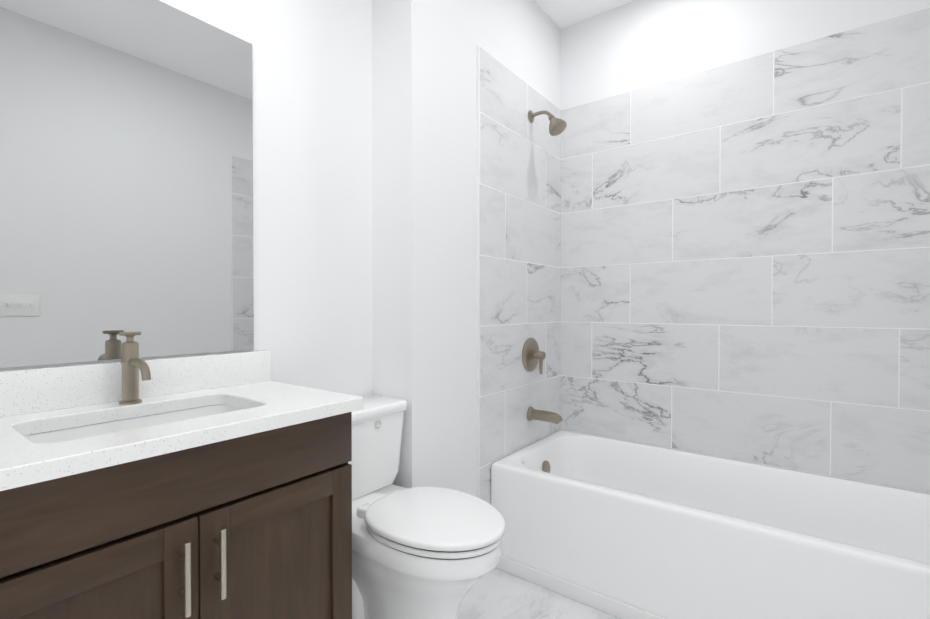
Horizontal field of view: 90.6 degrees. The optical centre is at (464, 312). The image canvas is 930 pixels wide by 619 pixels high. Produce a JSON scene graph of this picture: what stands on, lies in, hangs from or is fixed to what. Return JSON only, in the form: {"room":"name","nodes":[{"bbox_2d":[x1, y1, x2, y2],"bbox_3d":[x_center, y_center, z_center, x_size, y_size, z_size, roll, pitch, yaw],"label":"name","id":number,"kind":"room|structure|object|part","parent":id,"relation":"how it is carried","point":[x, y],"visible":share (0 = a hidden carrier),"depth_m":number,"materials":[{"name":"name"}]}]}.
{"room":"bathroom","nodes":[
{"label":"bathroom","id":0,"kind":"room"},
{"bbox_2d":[0,0,371,396],"bbox_3d":[-0.527,-0.231,1.627,0.100,2.710,3.059,0,1,37],"label":"wall","id":1,"kind":"structure","parent":0,"point":[312,168],"depth_m":1.55,"materials":[{"name":"white paint"}]},
{"bbox_2d":[0,0,253,367],"bbox_3d":[-0.869,-0.343,1.082,0.005,0.915,0.760,0,1,37],"label":"mirror","id":2,"kind":"object","parent":1,"relation":"attached to","point":[126,165],"visible":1,"depth_m":1.12,"materials":[{"name":"clear glass"}]},
{"bbox_2d":[0,350,270,416],"bbox_3d":[-0.834,0.167,1.120,0.020,0.093,0.758,0,1,37],"label":"backsplash","id":3,"kind":"structure","parent":1,"relation":"attached to","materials":[{"name":"stone"}]},
{"bbox_2d":[372,0,560,496],"bbox_3d":[0.091,-0.237,2.191,0.209,2.710,1.213,0,1,37],"label":"wall","id":4,"kind":"structure","parent":0,"point":[424,209],"depth_m":1.75,"materials":[{"name":"white paint"}]},
{"bbox_2d":[477,46,479,497],"bbox_3d":[0.056,-0.005,1.966,0.009,2.250,0.007,0,1,37],"label":"trim","id":5,"kind":"structure","parent":4,"relation":"attached to","point":[478,173],"depth_m":1.96,"materials":[{"name":"white"}]},
{"bbox_2d":[479,47,560,503],"bbox_3d":[0.298,-0.008,2.287,0.008,2.250,0.798,0,1,37],"label":"wall tile","id":6,"kind":"structure","parent":4,"relation":"attached to","point":[520,232],"depth_m":2.20,"materials":[{"name":"white tile"}]},
{"bbox_2d":[522,338,545,373],"bbox_3d":[0.362,0.218,2.300,0.079,0.180,0.172,0,1,37],"label":"shower valve","id":7,"kind":"object","parent":6,"relation":"attached to","point":[532,355],"visible":1,"depth_m":2.29,"materials":[{"name":"brown metal"}]},
{"bbox_2d":[527,407,562,423],"bbox_3d":[0.401,0.514,2.274,0.176,0.072,0.072,0,1,37],"label":"tub spout","id":8,"kind":"object","parent":6,"relation":"attached to","point":[543,415],"visible":0.98,"depth_m":2.26,"materials":[{"name":"brown metal"}]},
{"bbox_2d":[528,110,566,135],"bbox_3d":[0.406,-0.937,2.255,0.190,0.150,0.090,0,1,37],"label":"shower head","id":9,"kind":"object","parent":6,"relation":"attached to","point":[557,126],"visible":1,"depth_m":2.23},
{"bbox_2d":[495,556,665,618],"bbox_3d":[0.838,1.095,1.488,1.826,0.060,0.012,0,1,37],"label":"baseboard","id":10,"kind":"structure","parent":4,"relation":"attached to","point":[601,602],"depth_m":1.79,"materials":[{"name":"white"}]},
{"bbox_2d":[456,568,619,618],"bbox_3d":[0.333,1.160,0.993,2.255,0.060,3.059,0,1,37],"label":"floor","id":11,"kind":"structure","parent":0,"point":[495,593],"depth_m":1.77,"materials":[{"name":"tile"}]},
{"bbox_2d":[0,332,362,618],"bbox_3d":[-0.659,0.589,0.993,0.457,1.083,0.758,0,1,37],"label":"bathroom vanity","id":12,"kind":"object","parent":11,"relation":"on","point":[213,486],"visible":1,"depth_m":0.93,"materials":[{"name":"brown wood"}]},
{"bbox_3d":[-0.625,0.419,0.732,0.019,0.058,0.254,0,1,37],"label":"door rail","id":13,"kind":"part","parent":12,"relation":"part of","materials":[{"name":"brown wood"}]},
{"bbox_3d":[-0.629,0.694,0.738,0.009,0.500,0.262,0,1,37],"label":"door panel","id":14,"kind":"part","parent":12,"relation":"part of","materials":[{"name":"brown wood"}]},
{"bbox_3d":[-0.515,0.315,0.877,0.019,0.129,0.735,0,1,37],"label":"drawer","id":15,"kind":"part","parent":12,"relation":"part of","materials":[{"name":"brown wood"}]},
{"bbox_2d":[0,381,362,490],"bbox_3d":[-0.662,0.230,0.992,0.449,0.030,0.758,0,1,37],"label":"countertop","id":16,"kind":"structure","parent":12,"relation":"on","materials":[{"name":"stone"}]},
{"bbox_2d":[24,405,242,443],"bbox_3d":[-0.672,0.305,0.988,0.294,0.117,0.453,0,1,37],"label":"sink","id":17,"kind":"object","parent":16,"relation":"in","point":[74,430],"depth_m":1.05,"materials":[{"name":"white ceramic"}]},
{"bbox_2d":[119,332,150,404],"bbox_3d":[-0.757,0.131,1.062,0.131,0.168,0.045,0,1,37],"label":"faucet","id":18,"kind":"object","parent":16,"relation":"on","point":[131,363],"depth_m":1.07,"materials":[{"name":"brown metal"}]},
{"bbox_3d":[-0.512,0.482,0.839,0.037,0.134,0.012,0,1,37],"label":"handle","id":19,"kind":"part","parent":12,"relation":"part of","materials":[{"name":"silver metal"}]},
{"bbox_3d":[-0.474,0.481,0.889,0.037,0.134,0.012,0,1,37],"label":"handle","id":20,"kind":"part","parent":12,"relation":"part of","materials":[{"name":"silver metal"}]},
{"bbox_3d":[-0.403,0.416,1.027,0.019,0.058,0.246,0,1,37],"label":"door rail","id":21,"kind":"part","parent":12,"relation":"part of","materials":[{"name":"brown wood"}]},
{"bbox_3d":[-0.407,0.691,1.033,0.009,0.500,0.254,0,1,37],"label":"door panel","id":22,"kind":"part","parent":12,"relation":"part of","materials":[{"name":"brown wood"}]},
{"bbox_2d":[348,395,505,618],"bbox_3d":[-0.199,0.722,1.391,0.712,0.809,0.424,0,1,37],"label":"toilet","id":23,"kind":"object","parent":11,"relation":"on","point":[426,552],"visible":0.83,"depth_m":1.26,"materials":[{"name":"white ceramic"}]},
{"bbox_3d":[-0.404,0.478,1.543,0.192,0.252,0.408,0,1,37],"label":"tank","id":24,"kind":"part","parent":23,"relation":"part of","materials":[{"name":"white ceramic"}]},
{"bbox_3d":[-0.402,0.333,1.540,0.204,0.036,0.424,0,1,37],"label":"tank lid","id":25,"kind":"part","parent":23,"relation":"part of","materials":[{"name":"white ceramic"}]},
{"bbox_3d":[-0.196,0.867,1.390,0.684,0.519,0.320,0,1,37],"label":"bowl","id":26,"kind":"part","parent":23,"relation":"part of","materials":[{"name":"white ceramic"}]},
{"bbox_3d":[-0.084,0.606,1.303,0.400,0.006,0.310,0,1,37],"label":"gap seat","id":27,"kind":"part","parent":23,"relation":"part of","materials":[{"name":"grey plastic"}]},
{"bbox_3d":[-0.080,0.597,1.300,0.401,0.014,0.322,0,1,37],"label":"seat","id":28,"kind":"part","parent":23,"relation":"part of","materials":[{"name":"white plastic"}]},
{"bbox_3d":[-0.080,0.575,1.300,0.414,0.018,0.332,0,1,37],"label":"lid","id":29,"kind":"part","parent":23,"relation":"part of","materials":[{"name":"white plastic"}]},
{"bbox_3d":[-0.080,0.587,1.300,0.391,0.008,0.312,0,1,37],"label":"gap lid","id":30,"kind":"part","parent":23,"relation":"part of","materials":[{"name":"grey plastic"}]},
{"bbox_2d":[491,430,929,618],"bbox_3d":[1.056,0.897,1.776,1.825,0.450,0.712,0,1,37],"label":"bathtub","id":31,"kind":"object","parent":11,"relation":"on","point":[666,533],"visible":1,"depth_m":1.72,"materials":[{"name":"white ceramic"}]},
{"bbox_2d":[534,0,634,28],"bbox_3d":[0.333,-1.609,0.964,2.255,0.060,3.059,0,1,37],"label":"ceiling","id":32,"kind":"structure","parent":0,"point":[561,14],"depth_m":2.42,"materials":[{"name":"white paint"}]},
{"bbox_2d":[560,0,929,109],"bbox_3d":[1.224,-0.237,2.159,2.255,2.710,0.100,0,1,37],"label":"wall","id":33,"kind":"structure","parent":0,"point":[632,45],"depth_m":2.21,"materials":[{"name":"white paint"}]},
{"bbox_2d":[560,8,929,493],"bbox_3d":[1.275,-0.006,2.056,1.846,2.250,0.008,0,1,37],"label":"wall tile","id":34,"kind":"structure","parent":33,"relation":"attached to","point":[745,260],"depth_m":2.02,"materials":[{"name":"white tile"}]}
]}

